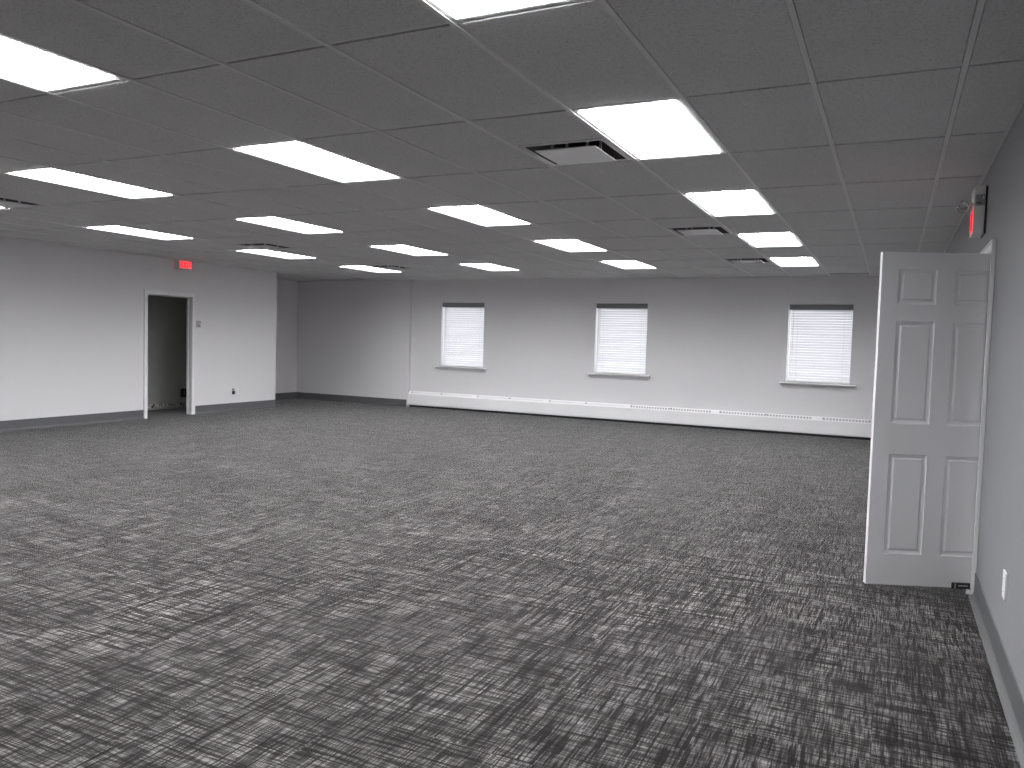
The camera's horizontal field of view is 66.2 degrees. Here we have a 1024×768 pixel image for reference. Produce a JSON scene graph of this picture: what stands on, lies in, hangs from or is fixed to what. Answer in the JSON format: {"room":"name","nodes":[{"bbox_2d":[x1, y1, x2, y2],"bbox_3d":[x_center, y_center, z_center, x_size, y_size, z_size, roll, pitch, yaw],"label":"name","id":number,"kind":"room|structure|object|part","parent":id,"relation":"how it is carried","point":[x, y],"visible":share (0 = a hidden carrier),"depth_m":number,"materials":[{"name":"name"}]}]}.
{"room":"empty office space","nodes":[
{"label":"empty office space","id":0,"kind":"room"},
{"bbox_2d":[0,237,276,420],"bbox_3d":[-8.478,-0.628,8.315,0.120,2.809,16.797,3,3,26],"label":"wall","id":1,"kind":"structure","parent":0,"point":[72,318],"depth_m":12.39,"materials":[{"name":"white paint"}]},
{"bbox_2d":[0,400,275,431],"bbox_3d":[-8.446,0.702,8.354,0.034,0.150,16.797,3,3,26],"label":"baseboard","id":2,"kind":"structure","parent":1,"relation":"attached to","point":[34,423],"depth_m":12.41,"materials":[{"name":"grey plastic"}]},
{"bbox_2d":[143,289,195,418],"bbox_3d":[-5.940,-0.515,13.558,0.149,2.152,1.065,3,3,26],"label":"trim","id":3,"kind":"structure","parent":1,"relation":"attached to","point":[191,297],"depth_m":13.93,"materials":[{"name":"white paint"}]},
{"bbox_2d":[175,260,192,269],"bbox_3d":[-5.703,-2.067,13.640,0.101,0.155,0.320,3,3,26],"label":"exit sign","id":4,"kind":"object","parent":1,"relation":"attached to","point":[179,264],"visible":1,"depth_m":13.59,"materials":[{"name":"red plastic"}]},
{"bbox_2d":[196,321,200,327],"bbox_3d":[-5.601,-1.072,14.049,0.026,0.124,0.090,3,3,26],"label":"wall thermostat","id":5,"kind":"object","parent":1,"relation":"attached to","point":[198,323],"visible":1,"depth_m":14.03,"materials":[{"name":"grey plastic"}]},
{"bbox_2d":[147,279,297,409],"bbox_3d":[-5.798,-0.938,15.335,1.192,2.809,6.380,3,3,26],"label":"wall","id":6,"kind":"structure","parent":0,"point":[167,316],"depth_m":15.06,"materials":[{"name":"grey paint"}]},
{"bbox_2d":[147,402,185,408],"bbox_3d":[-6.838,0.429,14.294,0.012,0.075,3.300,3,3,26],"label":"trim","id":7,"kind":"structure","parent":6,"relation":"attached to","point":[151,406],"depth_m":14.88,"materials":[{"name":"grey"}]},
{"bbox_2d":[181,389,185,396],"bbox_3d":[-6.364,0.174,15.221,0.033,0.160,0.120,3,3,26],"label":"wall outlet","id":8,"kind":"object","parent":6,"relation":"attached to","point":[183,391],"visible":0.94,"depth_m":15.20,"materials":[{"name":"black plastic"}]},
{"bbox_2d":[0,399,1020,767],"bbox_3d":[-3.014,1.066,7.002,15.800,0.120,19.480,3,3,26],"label":"floor","id":9,"kind":"structure","parent":0,"point":[294,583],"depth_m":4.42,"materials":[{"name":"carpet"}]},
{"bbox_2d":[0,0,1023,280],"bbox_3d":[-2.932,-1.798,6.845,15.800,0.200,19.280,3,3,26],"label":"ceiling","id":10,"kind":"structure","parent":0,"point":[576,52],"depth_m":4.51,"materials":[{"name":"tile"}]},
{"bbox_2d":[0,197,42,207],"bbox_3d":[-5.087,-1.871,7.796,0.585,0.160,0.583,3,3,26],"label":"ceiling vent","id":11,"kind":"object","parent":10,"relation":"in","point":[4,202],"visible":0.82,"depth_m":7.91,"materials":[{"name":"white metal"}]},
{"bbox_2d":[0,35,122,91],"bbox_3d":[-2.431,-1.519,3.462,0.585,0.058,1.194,3,3,26],"label":"ceiling light","id":12,"kind":"object","parent":10,"relation":"attached to","point":[22,63],"visible":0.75,"depth_m":3.75,"materials":[{"name":"white plastic"}]},
{"bbox_2d":[3,167,172,198],"bbox_3d":[-3.568,-1.730,6.725,0.585,0.058,1.194,3,3,26],"label":"ceiling light","id":13,"kind":"object","parent":10,"relation":"attached to","point":[47,174],"visible":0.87,"depth_m":6.62,"materials":[{"name":"white plastic"}]},
{"bbox_2d":[85,225,194,239],"bbox_3d":[-4.705,-1.941,9.988,0.585,0.058,1.194,3,3,26],"label":"ceiling light","id":14,"kind":"object","parent":10,"relation":"attached to","point":[111,228],"visible":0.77,"depth_m":9.89,"materials":[{"name":"white plastic"}]},
{"bbox_2d":[235,243,289,249],"bbox_3d":[-3.486,-2.006,11.093,0.585,0.160,0.583,3,3,26],"label":"ceiling vent","id":15,"kind":"object","parent":10,"relation":"in","point":[264,246],"visible":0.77,"depth_m":11.09,"materials":[{"name":"white metal"}]},
{"bbox_2d":[234,249,314,258],"bbox_3d":[-3.638,-2.031,12.186,0.585,0.058,1.194,3,3,26],"label":"ceiling light","id":16,"kind":"object","parent":10,"relation":"attached to","point":[255,251],"visible":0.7,"depth_m":12.10,"materials":[{"name":"white plastic"}]},
{"bbox_2d":[233,216,341,233],"bbox_3d":[-2.501,-1.820,8.923,0.585,0.058,1.194,3,3,26],"label":"ceiling light","id":17,"kind":"object","parent":10,"relation":"attached to","point":[271,221],"visible":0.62,"depth_m":8.82,"materials":[{"name":"white plastic"}]},
{"bbox_2d":[230,140,401,181],"bbox_3d":[-1.364,-1.609,5.660,0.585,0.058,1.194,3,3,26],"label":"ceiling light","id":18,"kind":"object","parent":10,"relation":"attached to","point":[293,153],"visible":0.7,"depth_m":5.54,"materials":[{"name":"white plastic"}]},
{"bbox_2d":[339,266,397,272],"bbox_3d":[-2.571,-2.122,14.384,0.585,0.058,1.194,3,3,26],"label":"ceiling light","id":19,"kind":"object","parent":10,"relation":"attached to","point":[365,268],"visible":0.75,"depth_m":14.29,"materials":[{"name":"white plastic"}]},
{"bbox_2d":[370,265,411,269],"bbox_3d":[-2.152,-2.119,13.841,0.585,0.160,0.583,3,3,26],"label":"ceiling vent","id":20,"kind":"object","parent":10,"relation":"in","point":[388,267],"visible":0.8,"depth_m":13.85,"materials":[{"name":"white metal"}]},
{"bbox_2d":[370,245,446,255],"bbox_3d":[-1.434,-1.911,11.121,0.585,0.058,1.194,3,3,26],"label":"ceiling light","id":21,"kind":"object","parent":10,"relation":"attached to","point":[405,249],"visible":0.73,"depth_m":11.01,"materials":[{"name":"white plastic"}]},
{"bbox_2d":[425,204,531,225],"bbox_3d":[-0.297,-1.699,7.858,0.585,0.058,1.194,3,3,26],"label":"ceiling light","id":22,"kind":"object","parent":10,"relation":"attached to","point":[478,214],"visible":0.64,"depth_m":7.75,"materials":[{"name":"white plastic"}]},
{"bbox_2d":[460,263,518,270],"bbox_3d":[-0.367,-2.001,13.319,0.585,0.058,1.194,3,3,26],"label":"ceiling light","id":23,"kind":"object","parent":10,"relation":"attached to","point":[486,266],"visible":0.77,"depth_m":13.23,"materials":[{"name":"white plastic"}]},
{"bbox_2d":[425,0,574,21],"bbox_3d":[-0.227,-1.398,2.397,0.585,0.058,1.194,3,3,26],"label":"ceiling light","id":24,"kind":"object","parent":10,"relation":"attached to","point":[455,10],"visible":1,"depth_m":2.90,"materials":[{"name":"white plastic"}]},
{"bbox_2d":[0,0,1023,280],"bbox_3d":[-3.196,-1.710,6.865,12.918,0.016,18.880,3,3,26],"label":"ceiling grid","id":25,"kind":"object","parent":10,"relation":"attached to","point":[790,4],"depth_m":4.71,"materials":[{"name":"silver metal"}]},
{"bbox_2d":[532,239,607,251],"bbox_3d":[0.770,-1.790,10.056,0.585,0.058,1.194,3,3,26],"label":"ceiling light","id":26,"kind":"object","parent":10,"relation":"attached to","point":[569,245],"visible":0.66,"depth_m":9.95,"materials":[{"name":"white plastic"}]},
{"bbox_2d":[517,138,631,165],"bbox_3d":[0.424,-1.569,5.133,0.585,0.160,0.583,3,3,26],"label":"ceiling vent","id":27,"kind":"object","parent":10,"relation":"in","point":[597,150],"visible":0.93,"depth_m":5.15,"materials":[{"name":"white metal"}]},
{"bbox_2d":[600,260,655,268],"bbox_3d":[1.837,-1.880,12.254,0.585,0.058,1.194,3,3,26],"label":"ceiling light","id":28,"kind":"object","parent":10,"relation":"attached to","point":[628,264],"visible":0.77,"depth_m":12.17,"materials":[{"name":"white plastic"}]},
{"bbox_2d":[571,97,725,159],"bbox_3d":[0.840,-1.488,4.595,0.585,0.058,1.194,3,3,26],"label":"ceiling light","id":29,"kind":"object","parent":10,"relation":"attached to","point":[660,128],"visible":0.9,"depth_m":4.46,"materials":[{"name":"white plastic"}]},
{"bbox_2d":[667,226,732,235],"bbox_3d":[2.024,-1.704,8.431,0.585,0.160,0.583,3,3,26],"label":"ceiling vent","id":30,"kind":"object","parent":10,"relation":"in","point":[699,230],"visible":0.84,"depth_m":8.46,"materials":[{"name":"white metal"}]},
{"bbox_2d":[682,188,775,215],"bbox_3d":[1.907,-1.579,6.793,0.585,0.058,1.194,3,3,26],"label":"ceiling light","id":31,"kind":"object","parent":10,"relation":"attached to","point":[740,201],"visible":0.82,"depth_m":6.68,"materials":[{"name":"white plastic"}]},
{"bbox_2d":[724,258,770,263],"bbox_3d":[3.358,-1.817,11.178,0.585,0.160,0.583,3,3,26],"label":"ceiling vent","id":32,"kind":"object","parent":10,"relation":"in","point":[731,260],"visible":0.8,"depth_m":11.20,"materials":[{"name":"white metal"}]},
{"bbox_2d":[737,232,803,246],"bbox_3d":[2.974,-1.669,8.991,0.585,0.058,1.194,3,3,26],"label":"ceiling light","id":33,"kind":"object","parent":10,"relation":"attached to","point":[769,239],"visible":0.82,"depth_m":8.88,"materials":[{"name":"white plastic"}]},
{"bbox_2d":[769,257,820,266],"bbox_3d":[4.042,-1.759,11.189,0.585,0.058,1.194,3,3,26],"label":"ceiling light","id":34,"kind":"object","parent":10,"relation":"attached to","point":[780,261],"visible":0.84,"depth_m":11.08,"materials":[{"name":"white plastic"}]},
{"bbox_2d":[829,273,868,273],"bbox_3d":[5.433,-1.828,12.652,0.585,0.102,0.158,3,3,26],"label":"ceiling vent","id":35,"kind":"object","parent":10,"relation":"in","point":[829,273],"visible":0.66,"depth_m":12.67,"materials":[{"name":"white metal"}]},
{"bbox_2d":[296,276,879,419],"bbox_3d":[1.001,-0.751,15.451,13.338,2.809,0.350,3,3,26],"label":"wall","id":36,"kind":"structure","parent":0,"point":[717,343],"depth_m":15.21,"materials":[{"name":"white paint"}]},
{"bbox_2d":[275,392,406,406],"bbox_3d":[-4.069,0.371,16.660,3.040,0.150,1.983,3,3,26],"label":"baseboard","id":37,"kind":"structure","parent":36,"relation":"attached to","point":[290,395],"depth_m":17.61,"materials":[{"name":"grey plastic"}]},
{"bbox_2d":[434,313,486,371],"bbox_3d":[-1.015,-0.981,16.406,1.210,1.428,0.295,3,3,26],"label":"window","id":38,"kind":"structure","parent":36,"relation":"in","point":[466,369],"depth_m":16.43,"materials":[{"name":"white paint"}]},
{"bbox_3d":[-1.046,-0.342,16.414,1.210,0.020,0.235,3,3,26],"label":"sill","id":39,"kind":"part","parent":38,"relation":"part of","materials":[{"name":"white paint"}]},
{"bbox_2d":[443,303,483,367],"bbox_3d":[-1.009,-1.023,16.409,1.014,1.338,0.073,3,3,26],"label":"window blind","id":40,"kind":"object","parent":38,"relation":"attached to","point":[452,310],"visible":0.98,"depth_m":16.42,"materials":[{"name":"white plastic"}]},
{"bbox_3d":[-1.011,-0.363,16.455,0.984,0.016,0.036,3,3,26],"label":"rail","id":41,"kind":"part","parent":40,"relation":"part of","materials":[{"name":"white"}]},
{"bbox_3d":[-0.962,-1.022,16.511,0.984,1.253,0.006,3,3,26],"label":"pane","id":42,"kind":"part","parent":38,"relation":"part of","materials":[{"name":"clear glass"}]},
{"bbox_2d":[587,308,649,379],"bbox_3d":[2.074,-0.811,14.914,1.210,1.428,0.295,3,3,26],"label":"window","id":43,"kind":"structure","parent":36,"relation":"in","point":[592,375],"depth_m":14.93,"materials":[{"name":"white paint"}]},
{"bbox_3d":[2.043,-0.172,14.922,1.210,0.020,0.235,3,3,26],"label":"sill","id":44,"kind":"part","parent":43,"relation":"part of","materials":[{"name":"white paint"}]},
{"bbox_2d":[596,304,647,374],"bbox_3d":[2.080,-0.853,14.916,1.014,1.338,0.073,3,3,26],"label":"window blind","id":45,"kind":"object","parent":43,"relation":"attached to","point":[611,312],"visible":1,"depth_m":14.92,"materials":[{"name":"white plastic"}]},
{"bbox_3d":[2.078,-0.194,14.962,0.984,0.016,0.036,3,3,26],"label":"rail","id":46,"kind":"part","parent":45,"relation":"part of","materials":[{"name":"white plastic"}]},
{"bbox_3d":[2.127,-0.853,15.018,0.984,1.253,0.006,3,3,26],"label":"pane","id":47,"kind":"part","parent":43,"relation":"part of","materials":[{"name":"clear glass"}]},
{"bbox_2d":[408,391,871,439],"bbox_3d":[2.200,0.557,14.790,9.818,0.337,0.090,3,3,26],"label":"baseboard heater","id":48,"kind":"object","parent":36,"relation":"attached to","point":[847,428],"visible":0.91,"depth_m":14.53,"materials":[{"name":"white metal"}]},
{"bbox_3d":[-1.492,0.336,16.573,1.602,0.295,0.088,3,3,26],"label":"panel","id":49,"kind":"part","parent":48,"relation":"part of","materials":[{"name":"white metal"}]},
{"bbox_3d":[-0.771,0.375,16.224,0.100,0.296,0.090,3,3,26],"label":"joint plate","id":50,"kind":"part","parent":48,"relation":"part of","materials":[{"name":"white metal"}]},
{"bbox_3d":[-0.045,0.415,15.874,1.614,0.295,0.088,3,3,26],"label":"panel","id":51,"kind":"part","parent":48,"relation":"part of","materials":[{"name":"white metal"}]},
{"bbox_3d":[0.681,0.454,15.523,0.100,0.296,0.090,3,3,26],"label":"joint plate","id":52,"kind":"part","parent":48,"relation":"part of","materials":[{"name":"white metal"}]},
{"bbox_3d":[1.428,0.496,15.163,1.659,0.295,0.088,3,3,26],"label":"panel","id":53,"kind":"part","parent":48,"relation":"part of","materials":[{"name":"white metal"}]},
{"bbox_3d":[2.174,0.536,14.801,0.100,0.296,0.090,3,3,26],"label":"joint plate","id":54,"kind":"part","parent":48,"relation":"part of","materials":[{"name":"white metal"}]},
{"bbox_2d":[632,406,710,411],"bbox_3d":[2.904,0.460,14.435,1.484,0.030,0.032,3,3,26],"label":"grille","id":55,"kind":"object","parent":48,"relation":"attached to","point":[634,408],"depth_m":14.47,"materials":[{"name":"grey metal"}]},
{"bbox_3d":[2.916,0.578,14.444,1.649,0.295,0.088,3,3,26],"label":"panel","id":56,"kind":"part","parent":48,"relation":"part of","materials":[{"name":"white metal"}]},
{"bbox_3d":[3.658,0.618,14.084,0.100,0.296,0.090,3,3,26],"label":"joint plate","id":57,"kind":"part","parent":48,"relation":"part of","materials":[{"name":"white metal"}]},
{"bbox_2d":[721,411,811,418],"bbox_3d":[4.411,0.542,13.707,1.534,0.030,0.032,3,3,26],"label":"grille","id":58,"kind":"object","parent":48,"relation":"attached to","point":[738,414],"depth_m":13.73,"materials":[{"name":"grey metal"}]},
{"bbox_3d":[4.432,0.661,13.711,1.719,0.295,0.088,3,3,26],"label":"panel","id":59,"kind":"part","parent":48,"relation":"part of","materials":[{"name":"white metal"}]},
{"bbox_3d":[5.205,0.702,13.337,0.100,0.296,0.090,3,3,26],"label":"joint plate","id":60,"kind":"part","parent":48,"relation":"part of","materials":[{"name":"white metal"}]},
{"bbox_3d":[5.910,0.742,12.997,1.567,0.295,0.088,3,3,26],"label":"panel","id":61,"kind":"part","parent":48,"relation":"part of","materials":[{"name":"white metal"}]},
{"bbox_2d":[824,418,870,422],"bbox_3d":[5.890,0.623,12.993,1.384,0.030,0.032,3,3,26],"label":"grille","id":62,"kind":"object","parent":48,"relation":"attached to","point":[826,420],"depth_m":13.14,"materials":[{"name":"grey metal"}]},
{"bbox_2d":[779,308,855,389],"bbox_3d":[5.233,-0.638,13.387,1.215,1.428,0.295,3,3,26],"label":"window","id":63,"kind":"structure","parent":36,"relation":"in","point":[783,384],"depth_m":13.44,"materials":[{"name":"white paint"}]},
{"bbox_3d":[5.202,0.001,13.395,1.215,0.020,0.235,3,3,26],"label":"sill","id":64,"kind":"part","parent":63,"relation":"part of","materials":[{"name":"white paint"}]},
{"bbox_3d":[5.286,-0.680,13.492,0.989,1.253,0.006,3,3,26],"label":"pane","id":65,"kind":"part","parent":63,"relation":"part of","materials":[{"name":"clear glass"}]},
{"bbox_2d":[788,304,853,384],"bbox_3d":[5.239,-0.680,13.390,1.014,1.338,0.073,3,3,26],"label":"window blind","id":66,"kind":"object","parent":63,"relation":"attached to","point":[805,313],"visible":1,"depth_m":13.39,"materials":[{"name":"white plastic"}]},
{"bbox_3d":[5.237,-0.020,13.436,0.984,0.016,0.036,3,3,26],"label":"rail","id":67,"kind":"part","parent":66,"relation":"part of","materials":[{"name":"white plastic"}]},
{"bbox_2d":[946,105,1023,698],"bbox_3d":[2.678,-0.086,4.191,0.130,2.809,19.080,3,3,26],"label":"wall","id":68,"kind":"structure","parent":0,"point":[1001,521],"depth_m":3.99,"materials":[{"name":"grey paint"}]},
{"bbox_2d":[863,252,990,593],"bbox_3d":[2.610,0.245,4.806,0.774,2.077,0.057,2,3,4],"label":"door","id":69,"kind":"structure","parent":68,"relation":"in","point":[933,307],"depth_m":4.80,"materials":[{"name":"white paint"}]},
{"bbox_3d":[2.764,1.243,4.837,0.110,0.038,0.008,2,3,4],"label":"stop plate","id":70,"kind":"part","parent":69,"relation":"part of","materials":[{"name":"black plastic"}]},
{"bbox_2d":[957,185,987,237],"bbox_3d":[3.159,-1.180,5.404,0.167,0.318,0.250,3,3,26],"label":"exit sign","id":71,"kind":"object","parent":68,"relation":"attached to","point":[978,206],"visible":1,"depth_m":5.29,"materials":[{"name":"white plastic"}]},
{"bbox_3d":[3.146,-1.236,5.273,0.054,0.075,0.001,3,3,26],"label":"service panel","id":72,"kind":"part","parent":71,"relation":"part of","materials":[{"name":"grey plastic"}]},
{"bbox_3d":[3.231,-1.176,5.375,0.012,0.316,0.238,3,3,26],"label":"plate","id":73,"kind":"part","parent":71,"relation":"part of","materials":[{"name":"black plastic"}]},
{"bbox_2d":[970,238,996,594],"bbox_3d":[3.105,0.200,5.132,0.156,2.158,1.005,3,3,26],"label":"trim","id":74,"kind":"structure","parent":68,"relation":"attached to","point":[990,248],"depth_m":4.71,"materials":[{"name":"white paint"}]},
{"bbox_2d":[968,573,1023,767],"bbox_3d":[2.501,1.242,4.165,0.034,0.150,18.780,3,3,26],"label":"baseboard","id":75,"kind":"structure","parent":68,"relation":"attached to","point":[1012,701],"depth_m":3.51,"materials":[{"name":"grey plastic"}]},
{"bbox_2d":[1002,569,1007,600],"bbox_3d":[2.267,0.925,3.615,0.010,0.125,0.090,3,3,26],"label":"wall plate","id":76,"kind":"object","parent":68,"relation":"attached to","point":[1005,575],"visible":1,"depth_m":3.59,"materials":[{"name":"white plastic"}]}
]}

